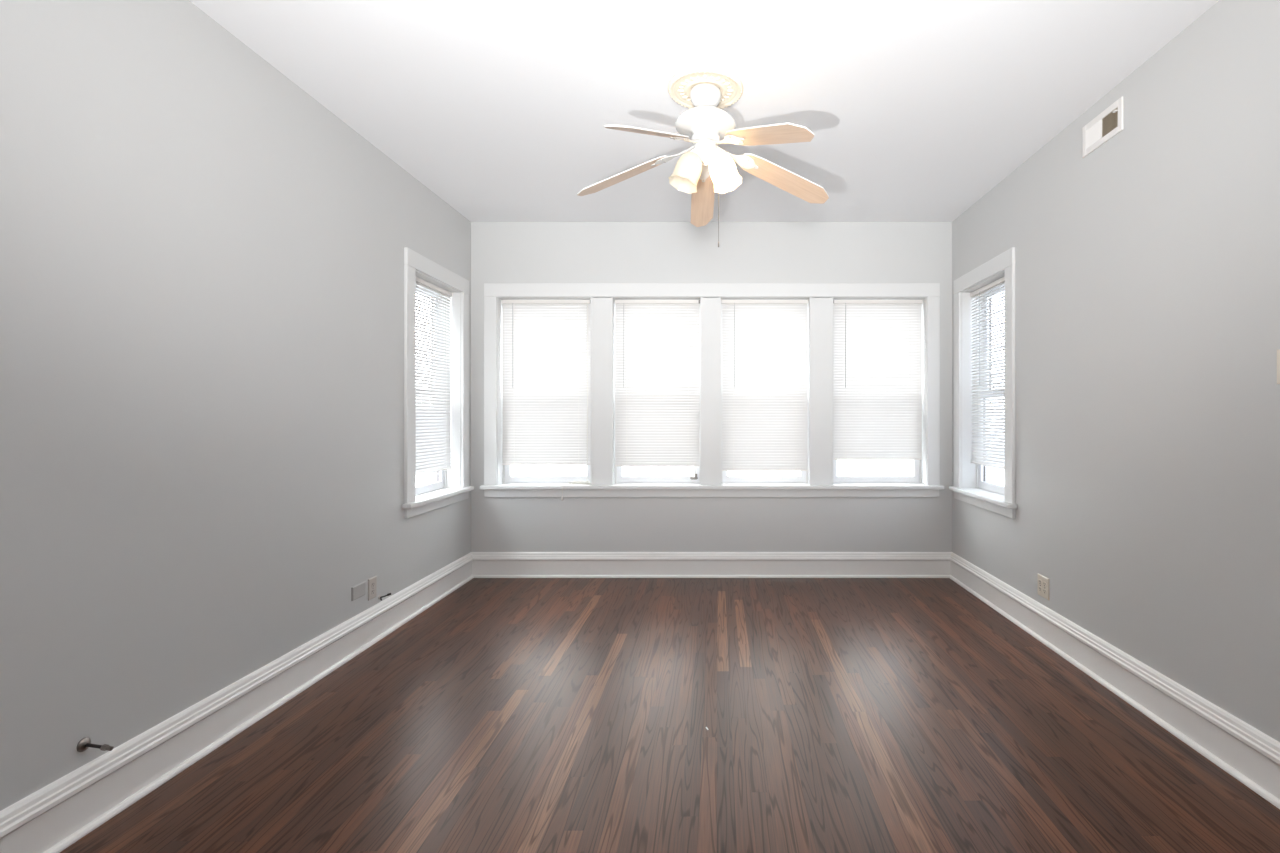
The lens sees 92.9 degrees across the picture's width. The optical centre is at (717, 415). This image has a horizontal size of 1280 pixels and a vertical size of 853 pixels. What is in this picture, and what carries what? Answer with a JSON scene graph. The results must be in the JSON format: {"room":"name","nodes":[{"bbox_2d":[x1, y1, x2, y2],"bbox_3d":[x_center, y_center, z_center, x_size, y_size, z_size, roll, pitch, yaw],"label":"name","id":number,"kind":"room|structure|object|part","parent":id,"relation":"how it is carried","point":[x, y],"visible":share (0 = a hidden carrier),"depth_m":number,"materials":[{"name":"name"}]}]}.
{"room":"empty living room","nodes":[
{"label":"empty living room","id":0,"kind":"room"},
{"bbox_2d":[0,0,470,810],"bbox_3d":[-2.018,-0.128,0.934,0.210,2.750,7.489,0,0,0],"label":"wall","id":1,"kind":"structure","parent":0,"point":[202,262],"depth_m":2.15,"materials":[{"name":"grey paint"}]},
{"bbox_2d":[76,737,113,751],"bbox_3d":[-1.871,0.991,1.821,0.083,0.040,0.040,0,0,0],"label":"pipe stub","id":2,"kind":"object","parent":1,"relation":"attached to","point":[84,744],"visible":1,"depth_m":1.82,"materials":[{"name":"metal"}]},
{"bbox_2d":[0,552,473,852],"bbox_3d":[-1.896,1.149,1.040,0.034,0.193,7.279,0,0,0],"label":"baseboard","id":3,"kind":"structure","parent":1,"relation":"attached to","point":[52,818],"depth_m":2.17,"materials":[{"name":"white paint"}]},
{"bbox_2d":[351,581,364,600],"bbox_3d":[-1.909,0.930,3.210,0.009,0.071,0.116,0,0,0],"label":"wall plate","id":4,"kind":"object","parent":1,"relation":"attached to","point":[357,591],"visible":1,"depth_m":3.19,"materials":[{"name":"white plastic"}]},
{"bbox_2d":[368,576,375,600],"bbox_3d":[-1.909,0.951,3.337,0.009,0.116,0.075,0,0,0],"label":"wall outlet","id":5,"kind":"object","parent":1,"relation":"attached to","point":[372,581],"visible":1,"depth_m":3.33,"materials":[{"name":"grey plastic"}]},
{"bbox_2d":[378,593,390,600],"bbox_3d":[-1.884,1.022,3.420,0.065,0.041,0.023,0,0,-14],"label":"stub","id":6,"kind":"object","parent":1,"relation":"attached to","point":[388,594],"visible":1,"depth_m":3.41,"materials":[{"name":"silver metal"}]},
{"bbox_2d":[402,247,473,518],"bbox_3d":[-2.001,-0.201,4.131,0.285,1.654,0.954,0,0,0],"label":"window","id":7,"kind":"structure","parent":1,"relation":"in","point":[450,486],"depth_m":4.28,"materials":[{"name":"white paint"}]},
{"bbox_3d":[-2.092,-0.528,4.136,0.036,0.776,0.698,0,0,0],"label":"sash","id":8,"kind":"part","parent":7,"relation":"part of","materials":[{"name":"white paint"}]},
{"bbox_3d":[-2.048,0.177,4.136,0.036,0.707,0.698,0,0,0],"label":"sash","id":9,"kind":"part","parent":7,"relation":"part of","materials":[{"name":"white glass"}]},
{"bbox_2d":[416,277,452,475],"bbox_3d":[-1.984,-0.262,4.136,0.030,1.308,0.694,0,0,0],"label":"window blind","id":10,"kind":"object","parent":7,"relation":"attached to","point":[433,419],"visible":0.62,"depth_m":4.20,"materials":[{"name":"white plastic"}]},
{"bbox_3d":[-1.985,0.387,4.136,0.024,0.011,0.686,0,0,0],"label":"rail","id":11,"kind":"part","parent":10,"relation":"part of","materials":[{"name":"white plastic"}]},
{"bbox_3d":[-1.985,-0.249,4.385,0.029,1.269,0.001,0,0,0],"label":"ladder cord","id":12,"kind":"part","parent":10,"relation":"part of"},
{"bbox_2d":[60,578,1279,852],"bbox_3d":[-0.050,1.347,1.040,4.146,0.200,7.699,0,0,0],"label":"floor","id":13,"kind":"structure","parent":0,"point":[507,715],"depth_m":2.28,"materials":[{"name":"brown wood"}]},
{"bbox_2d":[189,0,1218,221],"bbox_3d":[-0.050,-1.603,1.040,4.146,0.200,7.699,0,0,0],"label":"ceiling","id":14,"kind":"structure","parent":0,"point":[915,110],"depth_m":2.74,"materials":[{"name":"white paint"}]},
{"bbox_2d":[668,67,742,108],"bbox_3d":[-0.057,-1.493,2.773,0.346,0.020,0.346,0,0,0],"label":"ceiling medallion","id":15,"kind":"object","parent":14,"relation":"attached to","point":[680,85],"visible":0.74,"depth_m":2.71,"materials":[{"name":"beige paint"}]},
{"bbox_2d":[577,83,828,246],"bbox_3d":[-0.067,-1.133,2.818,1.229,0.717,1.190,0,0,0],"label":"ceiling fan","id":16,"kind":"object","parent":15,"relation":"hanging from","point":[705,124],"visible":1,"depth_m":2.74,"materials":[{"name":"white metal"}]},
{"bbox_3d":[-0.454,-1.143,2.877,0.460,0.155,0.124,0,0,15],"label":"blade","id":17,"kind":"part","parent":16,"relation":"part of","materials":[{"name":"brown wood"}]},
{"bbox_3d":[-0.279,-1.143,2.428,0.124,0.155,0.460,0,0,33],"label":"blade","id":18,"kind":"part","parent":16,"relation":"part of","materials":[{"name":"brown wood"}]},
{"bbox_3d":[-0.148,-1.109,2.733,0.150,0.176,0.137,0,0,0],"label":"lamp shade","id":19,"kind":"part","parent":16,"relation":"part of","materials":[{"name":"white glass"}]},
{"bbox_3d":[-0.080,-1.143,3.182,0.124,0.155,0.460,0,0,-3],"label":"blade","id":20,"kind":"part","parent":16,"relation":"part of","materials":[{"name":"brown wood"}]},
{"bbox_3d":[-0.004,-1.001,2.773,0.017,0.426,0.003,0,0,0],"label":"pull chain","id":21,"kind":"part","parent":16,"relation":"part of","materials":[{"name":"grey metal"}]},
{"bbox_3d":[0.034,-1.109,2.733,0.150,0.176,0.137,0,0,0],"label":"lamp shade","id":22,"kind":"part","parent":16,"relation":"part of","materials":[{"name":"white glass"}]},
{"bbox_3d":[0.202,-1.143,2.455,0.124,0.155,0.460,0,0,-39],"label":"blade","id":23,"kind":"part","parent":16,"relation":"part of","materials":[{"name":"brown wood"}]},
{"bbox_3d":[0.325,-1.143,2.922,0.460,0.155,0.124,0,0,-21],"label":"blade","id":24,"kind":"part","parent":16,"relation":"part of","materials":[{"name":"brown wood"}]},
{"bbox_2d":[471,222,951,551],"bbox_3d":[-0.050,-0.128,4.784,4.146,2.750,0.210,0,0,0],"label":"wall","id":25,"kind":"structure","parent":0,"point":[501,252],"depth_m":4.68,"materials":[{"name":"grey paint"}]},
{"bbox_2d":[472,552,950,577],"bbox_3d":[-0.050,1.149,4.662,3.726,0.193,0.034,0,0,0],"label":"baseboard","id":26,"kind":"structure","parent":25,"relation":"attached to","point":[484,564],"depth_m":4.66,"materials":[{"name":"white paint"}]},
{"bbox_3d":[-0.050,1.236,4.654,3.726,0.019,0.018,0,0,0],"label":"shoe molding","id":27,"kind":"part","parent":26,"relation":"part of","materials":[{"name":"white paint"}]},
{"bbox_2d":[480,247,1016,518],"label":"window","id":28,"kind":"structure","parent":25,"relation":"in","point":[972,485],"depth_m":4.66,"materials":[{"name":"white paint"}]},
{"bbox_2d":[497,297,593,484],"bbox_3d":[-1.346,-0.193,4.794,0.746,1.481,0.230,0,0,0],"label":"window","id":29,"kind":"structure","parent":28,"relation":"attached to","point":[503,471],"depth_m":4.72,"materials":[{"name":"white paint"}]},
{"bbox_3d":[-1.346,0.177,4.814,0.712,0.707,0.036,0,0,0],"label":"sash","id":30,"kind":"part","parent":29,"relation":"part of","materials":[{"name":"white glass"}]},
{"bbox_2d":[501,299,589,500],"bbox_3d":[-1.344,-0.134,4.689,0.712,1.564,0.152,0,0,0],"label":"window blind","id":31,"kind":"object","parent":28,"relation":"attached to","point":[546,343],"visible":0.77,"depth_m":4.75,"materials":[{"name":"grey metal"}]},
{"bbox_3d":[-1.346,0.381,4.751,0.700,0.011,0.024,0,0,0],"label":"rail","id":32,"kind":"part","parent":31,"relation":"part of","materials":[{"name":"white plastic"}]},
{"bbox_3d":[-1.104,-0.134,4.703,0.228,1.509,0.097,0,0,-21],"label":"lift cord","id":33,"kind":"part","parent":31,"relation":"part of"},
{"bbox_2d":[611,297,702,484],"bbox_3d":[-0.476,-0.193,4.794,0.710,1.481,0.230,0,0,0],"label":"window","id":34,"kind":"structure","parent":28,"relation":"attached to","point":[616,471],"depth_m":4.72,"materials":[{"name":"white paint"}]},
{"bbox_3d":[-0.476,0.177,4.814,0.676,0.707,0.036,0,0,0],"label":"sash","id":35,"kind":"part","parent":34,"relation":"part of","materials":[{"name":"white glass"}]},
{"bbox_2d":[614,299,699,465],"bbox_3d":[-0.476,-0.260,4.745,0.672,1.312,0.041,0,0,0],"label":"window blind","id":36,"kind":"object","parent":28,"relation":"attached to","point":[657,342],"visible":0.92,"depth_m":4.75,"materials":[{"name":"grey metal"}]},
{"bbox_3d":[-0.476,0.391,4.751,0.664,0.011,0.024,0,0,0],"label":"rail","id":37,"kind":"part","parent":36,"relation":"part of","materials":[{"name":"white plastic"}]},
{"bbox_2d":[721,299,807,470],"bbox_3d":[0.367,-0.242,4.745,0.680,1.348,0.041,0,0,0],"label":"window blind","id":38,"kind":"object","parent":28,"relation":"attached to","point":[764,342],"visible":1,"depth_m":4.75,"materials":[{"name":"white plastic"}]},
{"bbox_3d":[0.367,0.426,4.751,0.672,0.011,0.024,0,0,0],"label":"rail","id":39,"kind":"part","parent":38,"relation":"part of","materials":[{"name":"white plastic"}]},
{"bbox_2d":[719,297,811,484],"bbox_3d":[0.367,-0.193,4.794,0.718,1.481,0.230,0,0,0],"label":"window","id":40,"kind":"structure","parent":28,"relation":"attached to","point":[806,476],"depth_m":4.75,"materials":[{"name":"white paint"}]},
{"bbox_3d":[0.367,0.177,4.814,0.684,0.707,0.036,0,0,0],"label":"sash","id":41,"kind":"part","parent":40,"relation":"part of","materials":[{"name":"white glass"}]},
{"bbox_2d":[833,299,922,459],"bbox_3d":[1.252,-0.286,4.745,0.709,1.260,0.041,0,0,0],"label":"window blind","id":42,"kind":"object","parent":28,"relation":"attached to","point":[877,344],"visible":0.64,"depth_m":4.75,"materials":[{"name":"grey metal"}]},
{"bbox_3d":[1.252,0.339,4.751,0.701,0.011,0.024,0,0,0],"label":"rail","id":43,"kind":"part","parent":42,"relation":"part of","materials":[{"name":"white plastic"}]},
{"bbox_2d":[830,297,926,484],"bbox_3d":[1.252,-0.193,4.794,0.747,1.481,0.230,0,0,0],"label":"window","id":44,"kind":"structure","parent":28,"relation":"attached to","point":[919,466],"depth_m":4.74,"materials":[{"name":"white paint"}]},
{"bbox_3d":[1.252,0.177,4.814,0.713,0.707,0.036,0,0,0],"label":"sash","id":45,"kind":"part","parent":44,"relation":"part of","materials":[{"name":"white glass"}]},
{"bbox_2d":[970,277,1003,468],"bbox_3d":[1.879,-0.283,4.136,0.041,1.265,0.694,0,0,0],"label":"window blind","id":46,"kind":"object","parent":28,"relation":"attached to","point":[988,432],"visible":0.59,"depth_m":4.21,"materials":[{"name":"white plastic"}]},
{"bbox_3d":[1.885,0.344,4.136,0.024,0.011,0.686,0,0,0],"label":"rail","id":47,"kind":"part","parent":46,"relation":"part of","materials":[{"name":"white plastic"}]},
{"bbox_3d":[1.948,0.177,4.136,0.036,0.707,0.698,0,0,0],"label":"sash","id":48,"kind":"part","parent":28,"relation":"part of","materials":[{"name":"white glass"}]},
{"bbox_3d":[1.992,-0.528,4.136,0.036,0.776,0.698,0,0,0],"label":"sash","id":49,"kind":"part","parent":28,"relation":"part of","materials":[{"name":"white paint"}]},
{"bbox_2d":[952,0,1279,741],"bbox_3d":[1.918,-0.128,0.934,0.210,2.750,7.489,0,0,0],"label":"wall","id":50,"kind":"structure","parent":0,"point":[1147,263],"depth_m":2.50,"materials":[{"name":"grey paint"}]},
{"bbox_2d":[1038,574,1048,599],"bbox_3d":[1.809,0.950,3.362,0.009,0.118,0.116,0,0,0],"label":"wall outlet","id":51,"kind":"object","parent":50,"relation":"attached to","point":[1043,582],"visible":1,"depth_m":3.35,"materials":[{"name":"beige plastic"}]},
{"bbox_2d":[1082,96,1123,157],"bbox_3d":[1.803,-1.354,2.845,0.020,0.150,0.294,0,0,0],"label":"air vent","id":52,"kind":"object","parent":50,"relation":"in","point":[1110,122],"visible":1,"depth_m":2.83,"materials":[{"name":"white metal"}]},
{"bbox_2d":[949,552,1279,808],"bbox_3d":[1.796,1.149,1.040,0.034,0.193,7.279,0,0,0],"label":"baseboard","id":53,"kind":"structure","parent":50,"relation":"attached to","point":[1246,753],"depth_m":2.52,"materials":[{"name":"white paint"}]},
{"bbox_2d":[1277,349,1279,383],"bbox_3d":[1.805,-0.159,1.919,0.016,0.112,0.074,0,0,0],"label":"light switch","id":54,"kind":"object","parent":50,"relation":"attached to","point":[1278,350],"visible":1,"depth_m":1.95,"materials":[{"name":"beige plastic"}]},
{"label":"outside","id":55,"kind":"structure","parent":0,"visible":0},
{"bbox_2d":[416,460,901,485],"bbox_3d":[0.000,4.847,62.639,120.000,0.200,114.721,0,0,0],"label":"ground","id":56,"kind":"structure","parent":55,"point":[844,467],"depth_m":51.66,"materials":[{"name":"white"}]},
{"bbox_2d":[901,293,1003,485],"bbox_3d":[4.800,-0.453,4.000,3.200,10.400,14.400,0,0,0],"label":"building","id":57,"kind":"structure","parent":56,"relation":"on","point":[996,474],"depth_m":7.24,"materials":[{"name":"white"}]}
]}

